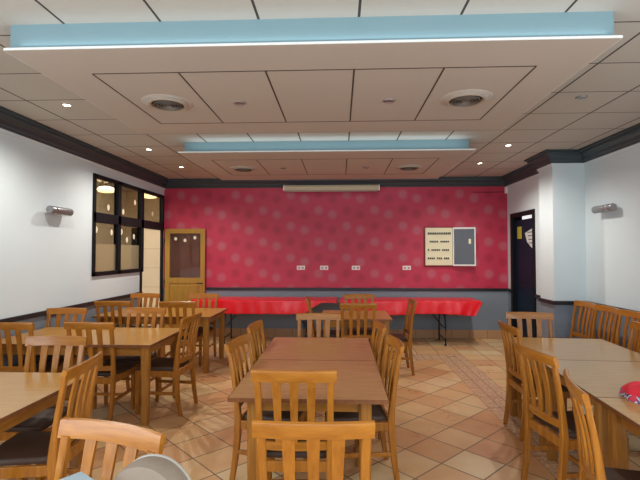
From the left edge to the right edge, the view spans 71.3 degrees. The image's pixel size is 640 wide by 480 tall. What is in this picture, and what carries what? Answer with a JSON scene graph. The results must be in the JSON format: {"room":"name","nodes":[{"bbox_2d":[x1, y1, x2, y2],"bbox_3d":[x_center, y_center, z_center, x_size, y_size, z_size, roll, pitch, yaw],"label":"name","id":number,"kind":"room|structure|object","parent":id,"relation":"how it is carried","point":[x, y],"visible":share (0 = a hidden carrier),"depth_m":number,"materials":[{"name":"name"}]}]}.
{"room":"dining hall","nodes":[
{"label":"dining hall","id":0,"kind":"room"},
{"bbox_2d":[0,132,163,370],"bbox_3d":[-3.952,0.207,3.822,1.470,3.000,12.300,0,-2,2],"label":"wall","id":1,"kind":"structure","parent":0,"point":[46,258],"depth_m":5.32,"materials":[{"name":"white paint"}]},
{"bbox_2d":[46,205,73,215],"bbox_3d":[-3.087,-0.343,5.271,0.133,0.096,0.400,0,-2,2],"label":"wall light","id":2,"kind":"object","parent":1,"relation":"attached to","point":[50,209],"visible":1,"depth_m":5.20,"materials":[{"name":"silver metal"}]},
{"bbox_2d":[0,292,142,322],"bbox_3d":[-3.257,0.766,2.624,0.022,0.055,10.000,0,-2,2],"label":"trim","id":3,"kind":"structure","parent":1,"relation":"attached to","point":[41,313],"depth_m":5.11,"materials":[{"name":"paint"}]},
{"bbox_2d":[103,355,109,362],"bbox_3d":[-3.262,1.623,2.600,0.012,0.100,10.000,0,-2,2],"label":"baseboard","id":4,"kind":"structure","parent":1,"relation":"attached to","point":[107,356],"depth_m":6.43,"materials":[{"name":"wood"}]},
{"bbox_2d":[91,173,163,276],"bbox_3d":[-3.076,-0.176,7.324,0.075,1.420,2.450,0,-2,2],"label":"window","id":5,"kind":"structure","parent":1,"relation":"in","point":[116,258],"depth_m":6.81,"materials":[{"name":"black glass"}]},
{"bbox_2d":[131,228,162,326],"bbox_3d":[-3.101,0.815,8.033,0.162,2.020,0.980,0,-2,2],"label":"trim","id":6,"kind":"structure","parent":1,"relation":"attached to","point":[134,230],"depth_m":8.45,"materials":[{"name":"wood"}]},
{"bbox_2d":[97,179,137,191],"bbox_3d":[-3.865,-1.189,7.562,1.320,0.100,4.900,0,-2,2],"label":"ceiling","id":7,"kind":"structure","parent":0,"point":[98,180],"depth_m":9.13,"materials":[{"name":"paint"}]},
{"bbox_2d":[97,181,113,192],"bbox_3d":[-4.038,-1.000,8.415,0.320,0.230,0.320,0,-2,2],"label":"ceiling lamp","id":8,"kind":"object","parent":7,"relation":"attached to","point":[104,189],"visible":0.87,"depth_m":8.32,"materials":[{"name":"white glass"}]},
{"bbox_2d":[144,193,156,198],"bbox_3d":[-3.549,-0.976,9.294,0.320,0.230,0.320,0,-2,2],"label":"ceiling lamp","id":9,"kind":"object","parent":7,"relation":"attached to","point":[145,195],"visible":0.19,"depth_m":9.19,"materials":[{"name":"white glass"}]},
{"bbox_2d":[0,0,639,178],"bbox_3d":[0.160,-1.367,3.010,7.120,0.100,11.350,0,-2,2],"label":"ceiling","id":10,"kind":"structure","parent":0,"point":[610,82],"depth_m":3.93,"materials":[{"name":"tile"}]},
{"bbox_2d":[61,103,72,106],"bbox_3d":[-2.400,-1.278,4.226,0.100,0.008,0.100,0,-2,2],"label":"recessed light","id":11,"kind":"object","parent":10,"relation":"in","point":[62,104],"visible":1,"depth_m":4.22,"materials":[{"name":"glass"}]},
{"bbox_2d":[3,11,622,133],"bbox_3d":[-0.054,-1.214,3.601,3.668,0.171,1.928,0,-2,2],"label":"ceiling panel","id":12,"kind":"object","parent":10,"relation":"attached to","point":[336,74],"visible":1,"depth_m":2.97,"materials":[{"name":"paint"}]},
{"bbox_2d":[141,94,193,111],"bbox_3d":[-1.252,-1.112,3.671,0.410,0.031,0.410,0,-2,2],"label":"air vent","id":13,"kind":"object","parent":12,"relation":"attached to","point":[163,102],"visible":1,"depth_m":3.61,"materials":[{"name":"metal"}]},
{"bbox_2d":[233,101,244,105],"bbox_3d":[-0.662,-1.124,3.665,0.100,0.008,0.100,0,-2,2],"label":"recessed light","id":14,"kind":"object","parent":12,"relation":"attached to","point":[240,103],"visible":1,"depth_m":3.66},
{"bbox_2d":[383,98,394,102],"bbox_3d":[0.557,-1.125,3.612,0.100,0.008,0.100,0,-2,2],"label":"recessed light","id":15,"kind":"object","parent":12,"relation":"attached to","point":[389,100],"visible":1,"depth_m":3.60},
{"bbox_2d":[439,89,492,107],"bbox_3d":[1.165,-1.115,3.565,0.410,0.031,0.410,0,-2,2],"label":"air vent","id":16,"kind":"object","parent":12,"relation":"attached to","point":[470,97],"visible":1,"depth_m":3.50,"materials":[{"name":"metal"}]},
{"bbox_2d":[178,139,475,179],"bbox_3d":[0.101,-1.134,6.476,3.628,0.171,2.088,0,-2,2],"label":"ceiling panel","id":17,"kind":"object","parent":10,"relation":"attached to","point":[302,160],"visible":1,"depth_m":5.78,"materials":[{"name":"paint"}]},
{"bbox_2d":[230,166,257,171],"bbox_3d":[-1.117,-1.032,6.536,0.410,0.031,0.410,0,-2,2],"label":"air vent","id":18,"kind":"object","parent":17,"relation":"attached to","point":[235,168],"visible":1,"depth_m":6.45,"materials":[{"name":"metal"}]},
{"bbox_2d":[394,164,422,170],"bbox_3d":[1.280,-1.035,6.432,0.410,0.031,0.410,0,-2,2],"label":"air vent","id":19,"kind":"object","parent":17,"relation":"attached to","point":[409,167],"visible":1,"depth_m":6.36,"materials":[{"name":"metal"}]},
{"bbox_2d":[575,95,587,99],"bbox_3d":[2.356,-1.284,4.018,0.100,0.008,0.100,0,-2,2],"label":"recessed light","id":20,"kind":"object","parent":10,"relation":"in","point":[581,96],"visible":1,"depth_m":4.01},
{"bbox_2d":[0,337,639,479],"bbox_3d":[-0.515,1.733,2.953,8.670,0.100,11.350,0,-2,2],"label":"floor","id":21,"kind":"structure","parent":0,"point":[449,415],"depth_m":4.15,"materials":[{"name":"tile"}]},
{"bbox_2d":[0,322,61,372],"bbox_3d":[-2.862,1.240,4.303,0.470,0.962,0.531,0,-2,1],"label":"dining chair","id":22,"kind":"object","parent":21,"relation":"on","point":[6,326],"visible":0.43,"depth_m":4.11,"materials":[{"name":"brown wood"}]},
{"bbox_2d":[0,372,83,475],"bbox_3d":[-2.083,1.300,2.688,0.938,0.750,0.938,0,-2,2],"label":"dining table","id":23,"kind":"object","parent":21,"relation":"on","point":[23,395],"visible":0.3,"depth_m":2.75,"materials":[{"name":"laminate"}]},
{"bbox_2d":[0,336,87,479],"bbox_3d":[-2.013,1.208,3.161,0.470,0.962,0.531,0,-2,2],"label":"dining chair","id":24,"kind":"object","parent":21,"relation":"on","point":[42,421],"visible":0.27,"depth_m":3.36,"materials":[{"name":"brown wood"}]},
{"bbox_2d":[0,351,102,479],"bbox_3d":[-1.631,1.193,2.637,0.531,0.962,0.470,0,-2,-3],"label":"dining chair","id":25,"kind":"object","parent":21,"relation":"on","point":[25,448],"visible":0.77,"depth_m":2.54,"materials":[{"name":"brown wood"}]},
{"bbox_2d":[23,308,87,406],"bbox_3d":[-2.918,1.256,4.891,0.470,0.962,0.531,0,-2,2],"label":"dining chair","id":26,"kind":"object","parent":21,"relation":"on","point":[59,311],"visible":0.28,"depth_m":5.11,"materials":[{"name":"brown wood"}]},
{"bbox_2d":[2,327,185,425],"bbox_3d":[-2.331,1.353,4.580,1.598,0.750,0.938,0,-2,2],"label":"dining table","id":27,"kind":"object","parent":21,"relation":"on","point":[142,342],"visible":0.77,"depth_m":4.22,"materials":[{"name":"laminate"}]},
{"bbox_2d":[63,322,135,420],"bbox_3d":[-2.117,1.240,4.321,0.470,0.962,0.531,0,-2,2],"label":"dining chair","id":28,"kind":"object","parent":21,"relation":"on","point":[112,369],"visible":0.62,"depth_m":4.14,"materials":[{"name":"brown wood"}]},
{"bbox_2d":[54,418,165,479],"bbox_3d":[-0.852,1.159,1.430,0.470,0.962,0.531,-1,-2,19],"label":"dining chair","id":29,"kind":"object","parent":21,"relation":"on","point":[135,438],"visible":0.97,"depth_m":1.66,"materials":[{"name":"brown wood"}]},
{"bbox_2d":[94,301,130,355],"bbox_3d":[-2.747,1.290,6.109,0.470,0.962,0.531,0,-2,-1],"label":"dining chair","id":30,"kind":"object","parent":21,"relation":"on","point":[119,304],"visible":0.19,"depth_m":5.89,"materials":[{"name":"brown wood"}]},
{"bbox_2d":[104,307,166,405],"bbox_3d":[-2.033,1.257,4.933,0.470,0.962,0.531,0,-2,5],"label":"dining chair","id":31,"kind":"object","parent":21,"relation":"on","point":[154,311],"visible":0.38,"depth_m":5.12,"materials":[{"name":"brown wood"}]},
{"bbox_2d":[130,293,159,352],"bbox_3d":[-2.750,1.308,6.735,0.470,0.962,0.531,0,-2,5],"label":"dining chair","id":32,"kind":"object","parent":21,"relation":"on","point":[139,296],"visible":0.22,"depth_m":6.96,"materials":[{"name":"brown wood"}]},
{"bbox_2d":[92,308,227,372],"bbox_3d":[-2.223,1.403,6.366,1.598,0.750,0.938,0,-2,2],"label":"dining table","id":33,"kind":"object","parent":21,"relation":"on","point":[209,315],"visible":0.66,"depth_m":6.01,"materials":[{"name":"laminate"}]},
{"bbox_2d":[135,312,201,416],"bbox_3d":[-1.536,1.248,4.589,0.531,0.962,0.470,0,-2,7],"label":"dining chair","id":34,"kind":"object","parent":21,"relation":"on","point":[160,366],"visible":0.99,"depth_m":4.46,"materials":[{"name":"brown wood"}]},
{"bbox_2d":[159,301,201,365],"bbox_3d":[-1.877,1.288,6.051,0.470,0.962,0.531,0,-2,-2],"label":"dining chair","id":35,"kind":"object","parent":21,"relation":"on","point":[169,304],"visible":0.44,"depth_m":5.86,"materials":[{"name":"brown wood"}]},
{"bbox_2d":[180,293,218,356],"bbox_3d":[-1.821,1.306,6.695,0.470,0.962,0.531,0,-2,5],"label":"dining chair","id":36,"kind":"object","parent":21,"relation":"on","point":[198,296],"visible":0.45,"depth_m":6.89,"materials":[{"name":"brown wood"}]},
{"bbox_2d":[247,320,266,361],"bbox_3d":[-0.362,1.231,3.994,0.531,0.962,0.470,0,-2,5],"label":"dining chair","id":37,"kind":"object","parent":21,"relation":"on","point":[256,325],"visible":0.19,"depth_m":4.04,"materials":[{"name":"brown wood"}]},
{"bbox_2d":[225,333,306,479],"bbox_3d":[-0.386,1.211,3.274,0.531,0.962,0.470,0,-2,10],"label":"dining chair","id":38,"kind":"object","parent":21,"relation":"on","point":[240,420],"visible":0.39,"depth_m":3.11,"materials":[{"name":"brown wood"}]},
{"bbox_2d":[224,303,321,343],"bbox_3d":[-1.088,1.446,8.058,2.280,0.759,0.620,0,-2,2],"label":"folding table","id":39,"kind":"object","parent":21,"relation":"on","point":[304,322],"visible":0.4,"depth_m":8.07,"materials":[{"name":"black metal"}]},
{"bbox_2d":[192,296,336,313],"bbox_3d":[-0.979,1.172,8.055,2.585,0.244,0.724,0,-2,2],"label":"tablecloth","id":40,"kind":"object","parent":39,"relation":"on","point":[235,305],"visible":0.82,"depth_m":7.73,"materials":[{"name":"red fabric"}]},
{"bbox_2d":[251,369,336,479],"bbox_3d":[-0.137,1.194,2.654,0.470,0.962,0.531,0,-2,2],"label":"dining chair","id":41,"kind":"object","parent":21,"relation":"on","point":[276,377],"visible":0.56,"depth_m":2.46,"materials":[{"name":"brown wood"}]},
{"bbox_2d":[227,360,388,479],"bbox_3d":[-0.051,1.310,3.040,0.938,0.750,0.938,0,-2,2],"label":"dining table","id":42,"kind":"object","parent":21,"relation":"on","point":[359,385],"visible":0.67,"depth_m":2.72,"materials":[{"name":"laminate"}]},
{"bbox_2d":[251,420,374,479],"bbox_3d":[-0.023,1.173,1.918,0.470,0.962,0.531,0,-2,1],"label":"dining chair","id":43,"kind":"object","parent":21,"relation":"on","point":[288,432],"visible":1,"depth_m":1.70,"materials":[{"name":"brown wood"}]},
{"bbox_2d":[257,337,375,450],"bbox_3d":[-0.010,1.337,3.978,0.938,0.750,0.938,0,-2,2],"label":"dining table","id":44,"kind":"object","parent":21,"relation":"on","point":[279,348],"visible":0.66,"depth_m":3.91,"materials":[{"name":"laminate"}]},
{"bbox_2d":[296,313,340,337],"bbox_3d":[-0.020,1.244,4.455,0.470,0.962,0.531,0,-2,2],"label":"dining chair","id":45,"kind":"object","parent":21,"relation":"on","point":[309,317],"visible":0.2,"depth_m":4.68,"materials":[{"name":"brown wood"}]},
{"bbox_2d":[305,296,340,337],"bbox_3d":[0.055,1.296,6.328,0.531,0.962,0.470,0,-2,1],"label":"dining chair","id":46,"kind":"object","parent":21,"relation":"on","point":[332,332],"visible":0.28,"depth_m":6.15,"materials":[{"name":"brown wood"}]},
{"bbox_2d":[325,320,385,439],"bbox_3d":[0.315,1.232,4.017,0.531,0.962,0.470,0,-2,-2],"label":"dining chair","id":47,"kind":"object","parent":21,"relation":"on","point":[379,325],"visible":0.26,"depth_m":4.03,"materials":[{"name":"brown wood"}]},
{"bbox_2d":[321,310,392,377],"bbox_3d":[0.483,1.396,6.098,0.918,0.750,0.878,0,-2,2],"label":"dining table","id":48,"kind":"object","parent":21,"relation":"on","point":[384,317],"visible":0.46,"depth_m":5.75,"materials":[{"name":"laminate"}]},
{"bbox_2d":[340,303,376,356],"bbox_3d":[0.480,1.283,5.848,0.470,0.962,0.531,0,-2,-1],"label":"dining chair","id":49,"kind":"object","parent":21,"relation":"on","point":[350,306],"visible":0.41,"depth_m":5.65,"materials":[{"name":"brown wood"}]},
{"bbox_2d":[344,294,376,334],"bbox_3d":[0.607,1.304,6.609,0.470,0.962,0.531,0,-2,-1],"label":"dining chair","id":50,"kind":"object","parent":21,"relation":"on","point":[352,297],"visible":0.27,"depth_m":6.83,"materials":[{"name":"brown wood"}]},
{"bbox_2d":[334,334,404,479],"bbox_3d":[0.328,1.210,3.261,0.531,0.962,0.470,0,-2,-3],"label":"dining chair","id":51,"kind":"object","parent":21,"relation":"on","point":[386,421],"visible":0.59,"depth_m":3.08,"materials":[{"name":"brown wood"}]},
{"bbox_2d":[338,298,446,345],"bbox_3d":[1.530,1.443,7.944,2.420,0.759,0.620,0,-2,2],"label":"folding table","id":52,"kind":"object","parent":21,"relation":"on","point":[444,315],"visible":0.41,"depth_m":7.90,"materials":[{"name":"black metal"}]},
{"bbox_2d":[340,297,481,315],"bbox_3d":[1.564,1.177,7.943,2.432,0.261,0.717,0,-2,2],"label":"tablecloth","id":53,"kind":"object","parent":52,"relation":"on","point":[466,306],"visible":0.8,"depth_m":7.61,"materials":[{"name":"red fabric"}]},
{"bbox_2d":[375,298,416,375],"bbox_3d":[1.028,1.288,6.023,0.531,0.962,0.470,0,-2,2],"label":"dining chair","id":54,"kind":"object","parent":21,"relation":"on","point":[408,327],"visible":0.68,"depth_m":5.85,"materials":[{"name":"brown wood"}]},
{"bbox_2d":[498,320,572,441],"bbox_3d":[1.914,1.230,3.973,0.531,0.962,0.470,0,-2,4],"label":"dining chair","id":55,"kind":"object","parent":21,"relation":"on","point":[513,377],"visible":0.52,"depth_m":4.00,"materials":[{"name":"brown wood"}]},
{"bbox_2d":[505,312,566,418],"bbox_3d":[2.179,1.246,4.522,0.470,0.962,0.531,0,-2,12],"label":"dining chair","id":56,"kind":"object","parent":21,"relation":"on","point":[519,316],"visible":0.24,"depth_m":4.73,"materials":[{"name":"brown wood"}]},
{"bbox_2d":[542,300,594,338],"bbox_3d":[3.208,1.280,5.754,0.531,0.962,0.470,0,-2,1],"label":"dining chair","id":57,"kind":"object","parent":21,"relation":"on","point":[581,304],"visible":0.3,"depth_m":5.77,"materials":[{"name":"brown wood"}]},
{"bbox_2d":[513,342,628,479],"bbox_3d":[1.648,1.203,2.982,0.531,0.962,0.470,0,-2,-5],"label":"dining chair","id":58,"kind":"object","parent":21,"relation":"on","point":[562,421],"visible":0.76,"depth_m":2.94,"materials":[{"name":"brown wood"}]},
{"bbox_2d":[509,337,639,451],"bbox_3d":[2.246,1.336,3.960,0.938,0.750,0.938,0,-2,7],"label":"dining table","id":59,"kind":"object","parent":21,"relation":"on","point":[561,348],"visible":0.45,"depth_m":3.91,"materials":[{"name":"laminate"}]},
{"bbox_2d":[537,360,639,466],"bbox_3d":[2.140,1.310,3.025,0.938,0.750,0.938,0,-2,6],"label":"dining table","id":60,"kind":"object","parent":21,"relation":"on","point":[605,379],"visible":0.57,"depth_m":3.06,"materials":[{"name":"laminate"}]},
{"bbox_2d":[563,368,639,479],"bbox_3d":[1.499,1.180,2.165,0.531,0.962,0.470,-1,-2,19],"label":"dining chair","id":61,"kind":"object","parent":21,"relation":"on","point":[588,469],"visible":1,"depth_m":2.17,"materials":[{"name":"brown wood"}]},
{"bbox_2d":[590,304,618,343],"bbox_3d":[3.188,1.267,5.293,0.531,0.962,0.470,0,-2,2],"label":"dining chair","id":62,"kind":"object","parent":21,"relation":"on","point":[603,308],"visible":0.27,"depth_m":5.29,"materials":[{"name":"brown wood"}]},
{"bbox_2d":[596,397,639,468],"bbox_3d":[2.033,1.284,2.089,0.938,0.750,0.938,0,-2,6],"label":"dining table","id":63,"kind":"object","parent":21,"relation":"on","point":[623,414],"visible":0.98,"depth_m":2.49,"materials":[{"name":"laminate"}]},
{"bbox_2d":[619,381,639,403],"bbox_3d":[1.966,0.854,2.588,0.395,0.136,0.334,0,-2,2],"label":"scarf","id":64,"kind":"object","parent":63,"relation":"on","point":[630,391],"visible":1,"depth_m":2.58,"materials":[{"name":"red fabric"}]},
{"bbox_2d":[614,309,639,351],"bbox_3d":[3.167,1.254,4.823,0.531,0.962,0.470,0,-2,2],"label":"dining chair","id":65,"kind":"object","parent":21,"relation":"on","point":[635,315],"visible":0.12,"depth_m":4.91,"materials":[{"name":"brown wood"}]},
{"bbox_2d":[627,321,639,352],"bbox_3d":[2.679,1.230,3.957,0.531,0.962,0.470,0,-2,5],"label":"dining chair","id":66,"kind":"object","parent":21,"relation":"on","point":[634,325],"visible":0.07,"depth_m":4.13,"materials":[{"name":"brown wood"}]},
{"bbox_3d":[-0.929,1.257,1.147,0.938,0.750,0.798,0,-2,6],"label":"dining table","id":67,"kind":"object","parent":21,"relation":"on","visible":0},
{"bbox_2d":[59,472,93,479],"bbox_3d":[-0.751,0.810,1.352,0.094,0.155,0.094,-1,-2,38],"label":"box","id":68,"kind":"object","parent":67,"relation":"on","point":[80,475],"visible":1,"depth_m":1.38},
{"bbox_2d":[114,454,190,479],"bbox_3d":[-0.547,0.798,1.434,0.301,0.183,0.091,0,-2,12],"label":"plate","id":69,"kind":"object","parent":67,"relation":"on","point":[149,466],"visible":1,"depth_m":1.41,"materials":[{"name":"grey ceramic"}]},
{"bbox_2d":[163,186,507,329],"bbox_3d":[0.462,0.338,8.507,7.000,3.000,0.150,0,-2,2],"label":"wall","id":70,"kind":"structure","parent":0,"point":[256,237],"depth_m":8.44,"materials":[{"name":"red paint"}]},
{"bbox_2d":[164,229,205,327],"bbox_3d":[-2.572,0.811,8.444,0.787,2.050,0.084,0,-2,2],"label":"door","id":71,"kind":"structure","parent":70,"relation":"in","point":[176,289],"depth_m":8.45,"materials":[{"name":"brown wood"}]},
{"bbox_2d":[297,266,304,269],"bbox_3d":[-0.361,0.526,8.455,0.156,0.080,0.015,0,-2,2],"label":"wall socket","id":72,"kind":"object","parent":70,"relation":"attached to","point":[298,267],"visible":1,"depth_m":8.45,"materials":[{"name":"white plastic"}]},
{"bbox_2d":[320,266,327,269],"bbox_3d":[0.079,0.526,8.436,0.156,0.080,0.015,0,-2,2],"label":"wall socket","id":73,"kind":"object","parent":70,"relation":"attached to","point":[321,267],"visible":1,"depth_m":8.43,"materials":[{"name":"white plastic"}]},
{"bbox_2d":[283,184,379,191],"bbox_3d":[0.212,-0.953,8.331,1.770,0.122,0.296,0,-2,2],"label":"projector screen","id":74,"kind":"object","parent":70,"relation":"attached to","point":[287,188],"visible":1,"depth_m":8.21,"materials":[{"name":"white plastic"}]},
{"bbox_2d":[209,328,501,338],"bbox_3d":[0.243,1.755,8.394,6.510,0.160,0.015,0,-2,2],"label":"baseboard","id":75,"kind":"structure","parent":70,"relation":"attached to","point":[269,332],"depth_m":8.32,"materials":[{"name":"tile"}]},
{"bbox_2d":[352,266,359,269],"bbox_3d":[0.678,0.525,8.410,0.156,0.080,0.015,0,-2,2],"label":"wall socket","id":76,"kind":"object","parent":70,"relation":"attached to","point":[353,267],"visible":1,"depth_m":8.40,"materials":[{"name":"white plastic"}]},
{"bbox_2d":[206,287,506,290],"bbox_3d":[0.663,0.927,8.396,5.670,0.055,0.022,0,-2,2],"label":"trim","id":77,"kind":"structure","parent":70,"relation":"attached to","point":[207,288],"depth_m":8.38,"materials":[{"name":"paint"}]},
{"bbox_2d":[403,266,410,269],"bbox_3d":[1.627,0.524,8.368,0.156,0.080,0.015,0,-2,2],"label":"wall socket","id":78,"kind":"object","parent":70,"relation":"attached to","point":[404,267],"visible":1,"depth_m":8.36,"materials":[{"name":"white plastic"}]},
{"bbox_2d":[424,227,475,266],"bbox_3d":[2.408,0.123,8.304,0.930,0.747,0.108,0,-2,7],"label":"notice board","id":79,"kind":"object","parent":70,"relation":"attached to","point":[443,246],"visible":1,"depth_m":8.29,"materials":[{"name":"beige paper"}]},
{"bbox_2d":[507,146,639,350],"bbox_3d":[3.374,0.179,2.827,0.585,3.000,10.950,0,-2,2],"label":"wall","id":80,"kind":"structure","parent":0,"point":[582,254],"depth_m":6.13,"materials":[{"name":"white paint"}]},
{"bbox_2d":[0,106,639,189],"bbox_3d":[0.135,-1.234,3.008,6.770,0.165,10.950,0,-2,2],"label":"trim","id":81,"kind":"structure","parent":80,"relation":"attached to","point":[11,121],"depth_m":6.56,"materials":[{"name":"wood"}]},
{"bbox_2d":[510,209,536,337],"bbox_3d":[3.556,0.663,7.607,0.220,2.300,1.000,0,-2,2],"label":"door","id":82,"kind":"structure","parent":80,"relation":"in","point":[523,256],"depth_m":7.67,"materials":[{"name":"blue paint"}]},
{"bbox_2d":[517,227,521,238],"bbox_3d":[3.507,-0.126,7.841,0.014,0.210,0.160,0,-2,2],"label":"card","id":83,"kind":"object","parent":82,"relation":"attached to","point":[519,229],"visible":1,"depth_m":7.82,"materials":[{"name":"yellow paper"}]},
{"bbox_2d":[525,229,531,246],"bbox_3d":[3.486,-0.022,7.444,0.006,0.340,0.310,0,-2,2],"label":"paper notice","id":84,"kind":"object","parent":82,"relation":"attached to","point":[528,234],"visible":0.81,"depth_m":7.42,"materials":[{"name":"grey paper"}]},
{"bbox_2d":[507,288,639,311],"bbox_3d":[3.288,0.771,2.814,0.457,0.055,10.950,0,-2,2],"label":"trim","id":85,"kind":"structure","parent":80,"relation":"attached to","point":[552,302],"depth_m":6.12,"materials":[{"name":"paint"}]},
{"bbox_2d":[591,203,616,212],"bbox_3d":[3.570,-0.394,5.583,0.133,0.096,0.400,0,-2,2],"label":"wall light","id":86,"kind":"object","parent":80,"relation":"attached to","point":[607,207],"visible":1,"depth_m":5.51,"materials":[{"name":"silver metal"}]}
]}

